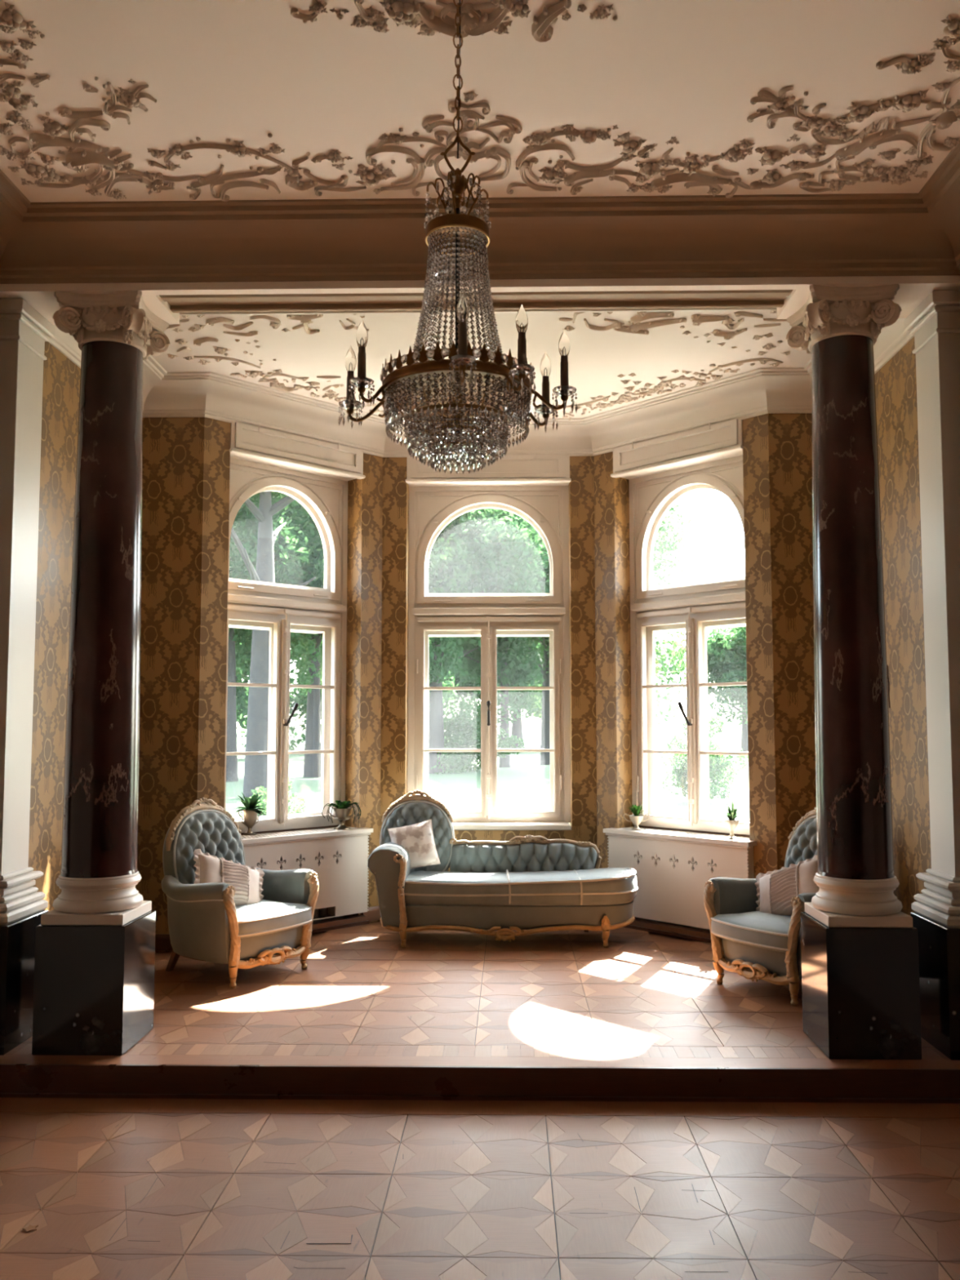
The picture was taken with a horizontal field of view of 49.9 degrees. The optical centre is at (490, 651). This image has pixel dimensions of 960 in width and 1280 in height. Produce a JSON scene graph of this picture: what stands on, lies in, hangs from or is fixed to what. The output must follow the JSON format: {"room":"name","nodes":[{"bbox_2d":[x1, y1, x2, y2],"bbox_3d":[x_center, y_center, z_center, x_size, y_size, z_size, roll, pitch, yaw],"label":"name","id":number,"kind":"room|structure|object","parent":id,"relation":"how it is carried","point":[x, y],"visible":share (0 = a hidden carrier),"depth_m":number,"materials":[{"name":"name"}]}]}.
{"room":"historic interior","nodes":[
{"label":"historic interior","id":0,"kind":"room"},
{"bbox_2d":[28,341,80,911],"bbox_3d":[-2.565,0.066,5.766,0.360,3.883,2.146,0,-4,1],"label":"wall","id":1,"kind":"structure","parent":0,"point":[61,376],"depth_m":5.63,"materials":[{"name":"paper"}]},
{"bbox_2d":[155,933,173,950],"bbox_3d":[-2.110,1.831,5.879,0.538,0.100,1.822,0,-4,1],"label":"baseboard","id":2,"kind":"structure","parent":1,"relation":"attached to","point":[162,942],"depth_m":6.68,"materials":[{"name":"brown wood"}]},
{"bbox_2d":[135,417,204,952],"bbox_3d":[-2.322,0.154,7.011,0.799,3.883,0.360,0,-4,1],"label":"wall","id":3,"kind":"structure","parent":0,"point":[173,454],"depth_m":6.85,"materials":[{"name":"paper"}]},
{"bbox_2d":[48,307,914,457],"bbox_3d":[-0.045,-1.716,6.585,4.656,0.220,2.809,0,-4,1],"label":"trim","id":4,"kind":"structure","parent":3,"relation":"attached to","point":[760,391],"depth_m":7.08,"materials":[{"name":"beige paint"}]},
{"bbox_2d":[197,417,382,923],"bbox_3d":[-1.505,0.186,7.478,1.515,3.883,0.360,4,-6,-44],"label":"wall","id":5,"kind":"structure","parent":0,"point":[364,564],"depth_m":7.72,"materials":[{"name":"paper"}]},
{"bbox_2d":[240,825,338,915],"bbox_3d":[-1.504,1.701,7.371,1.120,0.845,0.360,4,-6,-44],"label":"trim","id":6,"kind":"structure","parent":5,"relation":"attached to","point":[331,826],"depth_m":7.53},
{"bbox_2d":[224,422,365,833],"bbox_3d":[-1.576,-0.140,7.574,1.134,2.863,0.638,4,-6,-44],"label":"window","id":7,"kind":"structure","parent":5,"relation":"in","point":[315,473],"depth_m":7.56,"materials":[{"name":"white paint"}]},
{"bbox_2d":[0,0,959,420],"bbox_3d":[-0.159,-2.306,0.567,5.376,0.186,15.301,0,-4,1],"label":"ceiling","id":8,"kind":"structure","parent":0,"point":[101,100],"depth_m":3.88,"materials":[{"name":"beige paint"}]},
{"bbox_2d":[337,0,577,474],"bbox_3d":[-0.079,-1.299,2.907,0.628,1.566,0.524,1,-4,-16],"label":"chandelier","id":9,"kind":"object","parent":8,"relation":"hanging from","point":[442,393],"visible":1,"depth_m":2.85,"materials":[{"name":"gold metal"}]},
{"bbox_2d":[388,373,524,430],"bbox_3d":[-0.093,-0.683,2.908,0.391,0.080,0.391,0,-4,1],"label":"basket","id":10,"kind":"object","parent":9,"relation":"on","point":[411,393],"depth_m":2.78,"materials":[{"name":"clear glass"}]},
{"bbox_2d":[0,275,959,324],"bbox_3d":[-0.075,-1.803,4.979,5.056,0.268,0.408,0,-4,1],"label":"beam","id":11,"kind":"structure","parent":8,"relation":"attached to","point":[913,291],"depth_m":4.79,"materials":[{"name":"beige paint"}]},
{"bbox_2d":[159,289,792,312],"bbox_3d":[-0.075,-1.714,4.970,3.000,0.066,0.194,0,-4,1],"label":"trim","id":12,"kind":"structure","parent":11,"relation":"attached to","point":[726,298],"depth_m":5.01,"materials":[{"name":"beige paint"}]},
{"bbox_2d":[0,1097,959,1279],"bbox_3d":[-0.187,1.563,-1.420,4.870,0.122,11.780,0,-4,1],"label":"floor","id":13,"kind":"structure","parent":0,"point":[113,1188],"depth_m":3.57,"materials":[{"name":"brown tile"}]},
{"bbox_2d":[22,1224,38,1232],"bbox_3d":[-1.461,1.833,3.273,0.048,0.003,0.046,0,-4,1],"label":"dry leaf","id":14,"kind":"object","parent":13,"relation":"on","point":[30,1228],"visible":1,"depth_m":3.27,"materials":[{"name":"brown plant"}]},
{"bbox_2d":[0,921,959,1103],"bbox_3d":[-0.047,1.986,6.059,4.656,0.190,3.339,0,-4,1],"label":"floor","id":15,"kind":"structure","parent":0,"point":[557,1015],"depth_m":4.84,"materials":[{"name":"brown tile"}]},
{"bbox_2d":[0,297,55,1055],"bbox_3d":[-2.276,0.070,4.895,0.249,3.475,0.421,0,-4,1],"label":"pilaster","id":16,"kind":"object","parent":15,"relation":"on","point":[24,331],"visible":0.98,"depth_m":4.88,"materials":[{"name":"white paint"}]},
{"bbox_2d":[31,290,169,1055],"bbox_3d":[-1.827,0.069,4.880,0.444,3.475,0.444,0,-4,1],"label":"column","id":17,"kind":"structure","parent":15,"relation":"on","point":[95,958],"depth_m":4.75,"materials":[{"name":"black stone"}]},
{"bbox_2d":[160,797,319,988],"bbox_3d":[-1.530,1.394,6.167,0.843,1.012,0.813,-3,-5,36],"label":"armchair","id":18,"kind":"object","parent":15,"relation":"on","point":[205,922],"visible":0.83,"depth_m":5.99,"materials":[{"name":"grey fabric"}]},
{"bbox_2d":[193,848,264,906],"bbox_3d":[-1.550,1.390,6.127,0.538,0.427,0.267,3,-5,-37],"label":"pillow","id":19,"kind":"object","parent":18,"relation":"on","point":[247,882],"visible":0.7,"depth_m":6.10,"materials":[{"name":"beige fabric"}]},
{"bbox_2d":[235,899,311,937],"bbox_3d":[-1.458,1.557,6.102,0.645,0.133,0.600,-3,-5,36],"label":"seat cushion","id":20,"kind":"object","parent":18,"relation":"on","point":[264,918],"depth_m":5.93,"materials":[{"name":"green fabric"}]},
{"bbox_2d":[240,826,373,933],"bbox_3d":[-1.404,1.632,7.272,1.224,0.692,0.280,4,-6,-44],"label":"radiator cover","id":21,"kind":"object","parent":15,"relation":"on","point":[339,857],"visible":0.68,"depth_m":7.37,"materials":[{"name":"white paint"}]},
{"bbox_2d":[232,792,266,835],"bbox_3d":[-1.683,1.131,7.208,0.230,0.298,0.254,3,-5,-39],"label":"potted plant","id":22,"kind":"object","parent":21,"relation":"on","point":[250,813],"visible":1,"depth_m":7.18,"materials":[{"name":"green plant"}]},
{"bbox_2d":[321,800,361,829],"bbox_3d":[-1.106,1.204,7.601,0.279,0.207,0.191,1,-4,-19],"label":"potted plant","id":23,"kind":"object","parent":21,"relation":"on","point":[342,810],"visible":1,"depth_m":7.57,"materials":[{"name":"green plant"}]},
{"bbox_2d":[367,789,638,947],"bbox_3d":[0.095,1.466,7.088,1.825,0.994,0.699,0,-4,1],"label":"chaise longue","id":24,"kind":"object","parent":15,"relation":"on","point":[528,884],"visible":0.88,"depth_m":6.80,"materials":[{"name":"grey fabric"}]},
{"bbox_2d":[387,818,440,869],"bbox_3d":[-0.532,1.354,7.168,0.370,0.365,0.167,0,-4,-5],"label":"pillow","id":25,"kind":"object","parent":24,"relation":"on","point":[418,839],"visible":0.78,"depth_m":7.13,"materials":[{"name":"beige fabric"}]},
{"bbox_2d":[404,867,636,906],"bbox_3d":[0.169,1.592,7.026,1.657,0.197,0.516,0,-4,1],"label":"seat cushion","id":26,"kind":"object","parent":24,"relation":"on","point":[423,886],"depth_m":6.80,"materials":[{"name":"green fabric"}]},
{"bbox_2d":[603,826,756,942],"bbox_3d":[1.353,1.626,7.220,0.280,0.692,1.224,4,-6,-44],"label":"radiator cover","id":27,"kind":"object","parent":15,"relation":"on","point":[668,900],"visible":0.71,"depth_m":7.15,"materials":[{"name":"white paint"}]},
{"bbox_2d":[623,804,649,830],"bbox_3d":[1.066,1.207,7.521,0.162,0.186,0.130,3,-5,-38],"label":"potted plant","id":28,"kind":"object","parent":27,"relation":"on","point":[636,818],"visible":1,"depth_m":7.50,"materials":[{"name":"green plant"}]},
{"bbox_2d":[724,800,742,839],"bbox_3d":[1.623,1.123,6.927,0.128,0.268,0.124,3,-5,-39],"label":"potted plant","id":29,"kind":"object","parent":27,"relation":"on","point":[731,822],"visible":1,"depth_m":6.92,"materials":[{"name":"green plant"}]},
{"bbox_2d":[703,807,817,1006],"bbox_3d":[1.705,1.364,5.788,0.843,1.012,0.813,2,-5,-32],"label":"armchair","id":30,"kind":"object","parent":15,"relation":"on","point":[766,944],"visible":0.44,"depth_m":5.65,"materials":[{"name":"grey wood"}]},
{"bbox_2d":[711,911,791,952],"bbox_3d":[1.629,1.528,5.728,0.645,0.133,0.600,2,-5,-32],"label":"seat cushion","id":31,"kind":"object","parent":30,"relation":"on","point":[758,931],"depth_m":5.57,"materials":[{"name":"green fabric"}]},
{"bbox_2d":[755,854,819,915],"bbox_3d":[1.686,1.359,5.799,0.544,0.453,0.242,-4,-6,43],"label":"pillow","id":32,"kind":"object","parent":30,"relation":"on","point":[775,889],"visible":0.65,"depth_m":5.77,"materials":[{"name":"beige fabric"}]},
{"bbox_2d":[785,284,921,1059],"bbox_3d":[1.680,0.061,4.815,0.444,3.475,0.444,0,-4,1],"label":"column","id":33,"kind":"structure","parent":15,"relation":"on","point":[860,984],"depth_m":4.68,"materials":[{"name":"black stone"}]},
{"bbox_2d":[903,289,959,1060],"bbox_3d":[2.129,0.060,4.813,0.249,3.475,0.421,0,-4,1],"label":"pilaster","id":34,"kind":"object","parent":15,"relation":"on","point":[935,323],"visible":0.99,"depth_m":4.79,"materials":[{"name":"beige paint"}]},
{"bbox_2d":[379,456,597,921],"bbox_3d":[-0.014,0.224,8.037,1.934,3.883,0.360,0,-4,1],"label":"wall","id":35,"kind":"structure","parent":0,"point":[395,497],"depth_m":7.88,"materials":[{"name":"paper"}]},
{"bbox_2d":[361,906,381,921],"bbox_3d":[-0.017,1.955,7.666,1.876,0.100,0.136,0,-4,1],"label":"baseboard","id":36,"kind":"structure","parent":35,"relation":"attached to","point":[373,913],"depth_m":7.68,"materials":[{"name":"brown wood"}]},
{"bbox_2d":[404,453,571,830],"bbox_3d":[-0.012,-0.082,8.161,1.276,2.899,0.635,0,-4,1],"label":"window","id":37,"kind":"structure","parent":35,"relation":"in","point":[534,487],"depth_m":8.06,"materials":[{"name":"white paint"}]},
{"bbox_2d":[594,413,777,878],"bbox_3d":[1.456,0.180,7.423,0.360,3.883,1.515,4,-6,-44],"label":"wall","id":38,"kind":"structure","parent":0,"point":[611,495],"depth_m":7.67,"materials":[{"name":"paper"}]},
{"bbox_2d":[610,418,750,835],"bbox_3d":[1.528,-0.147,7.516,0.638,2.863,1.134,4,-6,-44],"label":"window","id":39,"kind":"structure","parent":38,"relation":"in","point":[660,472],"depth_m":7.51,"materials":[{"name":"white paint"}]},
{"bbox_2d":[638,825,750,865],"bbox_3d":[1.457,1.695,7.316,0.360,0.845,1.120,4,-6,-44],"label":"trim","id":40,"kind":"structure","parent":38,"relation":"attached to","point":[640,826],"depth_m":7.40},
{"bbox_2d":[768,413,816,870],"bbox_3d":[2.254,0.144,6.926,0.799,3.883,0.360,0,-4,1],"label":"wall","id":41,"kind":"structure","parent":0,"point":[789,434],"depth_m":6.78,"materials":[{"name":"paper"}]},
{"bbox_2d":[874,336,931,915],"bbox_3d":[2.447,0.056,5.672,0.366,3.883,2.146,0,-4,1],"label":"wall","id":42,"kind":"structure","parent":0,"point":[895,382],"depth_m":5.65,"materials":[{"name":"paper"}]},
{"bbox_2d":[0,140,959,284],"bbox_3d":[-0.188,-2.245,-1.024,4.470,0.234,11.634,0,-4,1],"label":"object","id":43,"kind":"structure","parent":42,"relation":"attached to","point":[843,234],"depth_m":4.66,"materials":[{"name":"beige paint"}]},
{"label":"outside","id":44,"kind":"structure","parent":0,"visible":0},
{"bbox_2d":[225,730,749,818],"bbox_3d":[0.843,5.069,53.369,120.000,1.476,90.000,0,-4,1],"label":"lawn","id":45,"kind":"structure","parent":44,"point":[526,784],"depth_m":31.42,"materials":[{"name":"green plant"}]},
{"bbox_2d":[231,491,315,799],"bbox_3d":[-5.075,-2.996,26.204,9.071,14.175,11.869,-4,-6,44],"label":"tree","id":46,"kind":"object","parent":45,"relation":"on","point":[255,766],"visible":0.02,"depth_m":25.87,"materials":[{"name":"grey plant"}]},
{"bbox_2d":[240,777,309,817],"bbox_3d":[-3.114,2.369,15.104,1.184,1.074,1.161,0,-4,1],"label":"shrub","id":47,"kind":"object","parent":45,"relation":"on","point":[264,801],"visible":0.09,"depth_m":15.10,"materials":[{"name":"green plant"}]},
{"bbox_2d":[226,492,324,781],"bbox_3d":[-9.080,-2.355,34.529,11.330,14.074,13.046,0,-4,1],"label":"tree","id":48,"kind":"object","parent":45,"relation":"on","point":[286,572],"visible":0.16,"depth_m":32.59,"materials":[{"name":"green plant"}]},
{"bbox_2d":[235,633,322,728],"bbox_3d":[-15.293,0.283,52.421,13.822,11.340,17.287,-2,-5,30],"label":"tree","id":49,"kind":"object","parent":45,"relation":"on","point":[241,693],"visible":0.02,"depth_m":52.08,"materials":[{"name":"green plant"}]},
{"bbox_2d":[236,636,478,751],"bbox_3d":[-3.603,0.875,63.729,24.662,11.729,14.655,3,-5,-37],"label":"tree","id":50,"kind":"object","parent":45,"relation":"on","point":[301,699],"visible":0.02,"depth_m":58.27,"materials":[{"name":"green plant"}]},
{"bbox_2d":[233,501,484,777],"bbox_3d":[-5.218,-1.946,36.278,11.022,13.497,10.354,-2,-4,25],"label":"tree","id":51,"kind":"object","parent":45,"relation":"on","point":[312,663],"visible":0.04,"depth_m":36.02,"materials":[{"name":"green plant"}]},
{"bbox_2d":[298,508,550,773],"bbox_3d":[-2.346,-2.255,39.698,11.864,14.588,10.670,0,-4,1],"label":"tree","id":52,"kind":"object","parent":45,"relation":"on","point":[504,541],"visible":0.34,"depth_m":36.26,"materials":[{"name":"green plant"}]},
{"bbox_2d":[428,696,525,773],"bbox_3d":[-0.908,3.134,38.459,4.485,2.916,3.430,0,-4,1],"label":"shrub","id":53,"kind":"object","parent":45,"relation":"on","point":[464,732],"visible":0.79,"depth_m":37.74,"materials":[{"name":"green plant"}]},
{"bbox_2d":[442,511,550,767],"bbox_3d":[0.047,-2.120,41.810,9.578,14.612,11.765,0,-4,1],"label":"tree","id":54,"kind":"object","parent":45,"relation":"on","point":[509,669],"visible":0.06,"depth_m":40.38,"materials":[{"name":"green plant"}]},
{"bbox_2d":[428,584,665,746],"bbox_3d":[1.950,0.695,64.857,19.073,12.239,14.681,-4,-5,41],"label":"tree","id":55,"kind":"object","parent":45,"relation":"on","point":[517,728],"visible":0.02,"depth_m":63.44,"materials":[{"name":"green plant"}]},
{"bbox_2d":[499,499,692,764],"bbox_3d":[4.024,-1.428,44.978,9.617,13.670,13.131,0,-4,1],"label":"tree","id":56,"kind":"object","parent":45,"relation":"on","point":[662,548],"visible":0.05,"depth_m":43.09,"materials":[{"name":"green plant"}]},
{"bbox_2d":[657,715,748,799],"bbox_3d":[5.201,2.620,25.735,2.255,2.111,2.347,0,-4,1],"label":"shrub","id":57,"kind":"object","parent":45,"relation":"on","point":[718,766],"visible":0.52,"depth_m":25.45,"materials":[{"name":"green plant"}]},
{"bbox_2d":[672,626,748,751],"bbox_3d":[13.307,1.596,52.004,6.655,8.612,6.839,4,-5,-42],"label":"tree","id":58,"kind":"object","parent":45,"relation":"on","point":[726,661],"visible":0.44,"depth_m":50.82,"materials":[{"name":"green plant"}]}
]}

